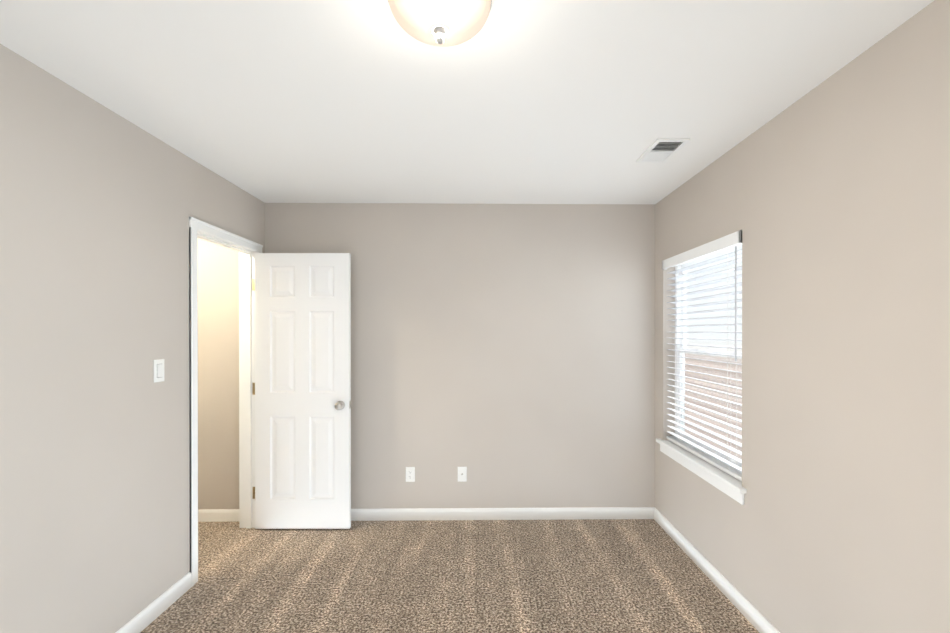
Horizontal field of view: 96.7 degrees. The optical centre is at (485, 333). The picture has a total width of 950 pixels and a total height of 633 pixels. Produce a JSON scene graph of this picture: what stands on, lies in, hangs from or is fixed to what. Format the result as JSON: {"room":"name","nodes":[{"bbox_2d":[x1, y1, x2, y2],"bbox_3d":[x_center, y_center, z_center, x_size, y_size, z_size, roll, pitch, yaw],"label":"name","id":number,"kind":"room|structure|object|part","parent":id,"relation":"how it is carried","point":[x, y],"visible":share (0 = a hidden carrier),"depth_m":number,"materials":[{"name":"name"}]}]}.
{"room":"empty bedroom","nodes":[
{"label":"empty bedroom","id":0,"kind":"room"},
{"bbox_2d":[0,44,264,632],"bbox_3d":[-1.725,0.223,1.141,0.120,2.440,4.200,0,0,-1],"label":"wall","id":1,"kind":"structure","parent":0,"point":[100,204],"depth_m":1.79,"materials":[{"name":"paint"}]},
{"bbox_2d":[115,572,191,632],"bbox_3d":[-1.653,1.401,0.723,0.013,0.088,3.353,0,0,-1],"label":"baseboard","id":2,"kind":"structure","parent":1,"relation":"attached to","point":[143,619],"depth_m":2.15,"materials":[{"name":"white wood"}]},
{"bbox_2d":[153,359,163,382],"bbox_3d":[-1.673,0.190,2.167,0.012,0.115,0.070,0,0,-1],"label":"light switch","id":3,"kind":"object","parent":1,"relation":"attached to","point":[158,370],"visible":1,"depth_m":2.16,"materials":[{"name":"white plastic"}]},
{"bbox_2d":[189,217,262,586],"bbox_3d":[-1.744,0.388,2.789,0.149,2.102,0.789,0,0,-1],"label":"door frame","id":4,"kind":"structure","parent":1,"relation":"attached to","point":[247,384],"depth_m":3.11,"materials":[{"name":"white wood"}]},
{"bbox_2d":[255,253,351,528],"bbox_3d":[-1.333,0.420,3.097,0.701,2.012,0.165,0,0,0],"label":"door","id":5,"kind":"structure","parent":1,"relation":"in","point":[303,404],"depth_m":3.08,"materials":[{"name":"white wood"}]},
{"bbox_2d":[197,203,654,509],"bbox_3d":[-0.809,0.217,3.314,4.550,2.440,0.120,0,0,-1],"label":"wall","id":6,"kind":"structure","parent":0,"point":[504,354],"depth_m":3.26,"materials":[{"name":"paint"}]},
{"bbox_2d":[198,509,238,521],"bbox_3d":[-2.373,1.393,3.229,1.120,0.088,0.013,0,0,-1],"label":"baseboard","id":7,"kind":"structure","parent":6,"relation":"attached to","point":[204,515],"depth_m":3.23,"materials":[{"name":"white wood"}]},
{"bbox_2d":[406,467,414,481],"bbox_3d":[-0.580,1.085,3.255,0.070,0.115,0.009,0,0,-1],"label":"duplex electrical outlet","id":8,"kind":"object","parent":6,"relation":"attached to","point":[410,474],"visible":1,"depth_m":3.25,"materials":[{"name":"white plastic"}]},
{"bbox_2d":[458,467,466,481],"bbox_3d":[-0.180,1.085,3.256,0.070,0.115,0.018,0,0,-1],"label":"jack","id":9,"kind":"object","parent":6,"relation":"attached to","point":[462,474],"visible":1,"depth_m":3.26,"materials":[{"name":"white plastic"}]},
{"bbox_2d":[351,507,654,520],"bbox_3d":[-0.198,1.393,3.250,2.990,0.088,0.030,0,0,-1],"label":"baseboard","id":10,"kind":"structure","parent":6,"relation":"attached to","point":[566,513],"depth_m":3.26,"materials":[{"name":"white wood"}]},
{"bbox_2d":[140,519,758,632],"bbox_3d":[-0.780,1.493,1.157,4.550,0.100,4.440,0,0,-1],"label":"floor","id":11,"kind":"structure","parent":0,"point":[548,576],"depth_m":2.45,"materials":[{"name":"carpet"}]},
{"bbox_2d":[0,0,933,203],"bbox_3d":[-0.780,-1.047,1.150,4.550,0.100,4.440,0,0,-1],"label":"ceiling","id":12,"kind":"structure","parent":0,"point":[509,102],"depth_m":1.69,"materials":[{"name":"white paint"}]},
{"bbox_2d":[388,0,491,46],"bbox_3d":[-0.131,-0.914,1.209,0.300,0.165,0.300,0,0,-1],"label":"ceiling light","id":13,"kind":"object","parent":12,"relation":"attached to","point":[440,32],"depth_m":1.19,"materials":[{"name":"white glass"}]},
{"bbox_3d":[-0.131,-0.909,1.209,0.292,0.082,0.292,0,0,-1],"label":"ceiling light shade","id":14,"kind":"part","parent":13,"relation":"part of","materials":[{"name":"white glass"}]},
{"bbox_2d":[636,138,689,162],"bbox_3d":[0.960,-0.995,2.304,0.170,0.010,0.290,0,0,-1],"label":"ceiling vent","id":15,"kind":"object","parent":12,"relation":"in","point":[661,150],"visible":1,"depth_m":2.29,"materials":[{"name":"white metal"}]},
{"bbox_2d":[655,0,949,632],"bbox_3d":[1.420,0.223,1.183,0.150,2.440,4.200,0,0,-1],"label":"wall","id":16,"kind":"structure","parent":0,"point":[829,197],"depth_m":1.60,"materials":[{"name":"paint"}]},
{"bbox_2d":[656,438,746,504],"bbox_3d":[1.351,0.834,2.664,0.127,0.090,1.030,0,0,-1],"label":"window sill","id":17,"kind":"structure","parent":16,"relation":"attached to","point":[724,482],"depth_m":2.51,"materials":[{"name":"white wood"}]},
{"bbox_2d":[675,244,741,470],"bbox_3d":[1.440,0.124,2.663,0.060,1.328,0.938,0,0,-1],"label":"window","id":18,"kind":"structure","parent":16,"relation":"in","point":[683,329],"depth_m":2.85,"materials":[{"name":"white glass"}]},
{"bbox_2d":[662,230,741,480],"bbox_3d":[1.358,0.121,2.662,0.085,1.320,0.936,0,0,-1],"label":"window blinds","id":19,"kind":"object","parent":18,"relation":"attached to","point":[734,239],"visible":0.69,"depth_m":2.57,"materials":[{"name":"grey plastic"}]},
{"bbox_2d":[655,508,779,632],"bbox_3d":[1.339,1.399,1.185,0.013,0.088,4.200,0,0,-1],"label":"baseboard","id":20,"kind":"structure","parent":16,"relation":"attached to","point":[736,598],"depth_m":2.37,"materials":[{"name":"white wood"}]},
{"label":"outside","id":21,"kind":"structure","parent":0,"visible":0},
{"bbox_2d":[685,254,741,459],"bbox_3d":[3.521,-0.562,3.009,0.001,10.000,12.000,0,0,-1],"label":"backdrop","id":22,"kind":"structure","parent":21,"point":[717,329],"depth_m":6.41,"materials":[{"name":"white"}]}
]}

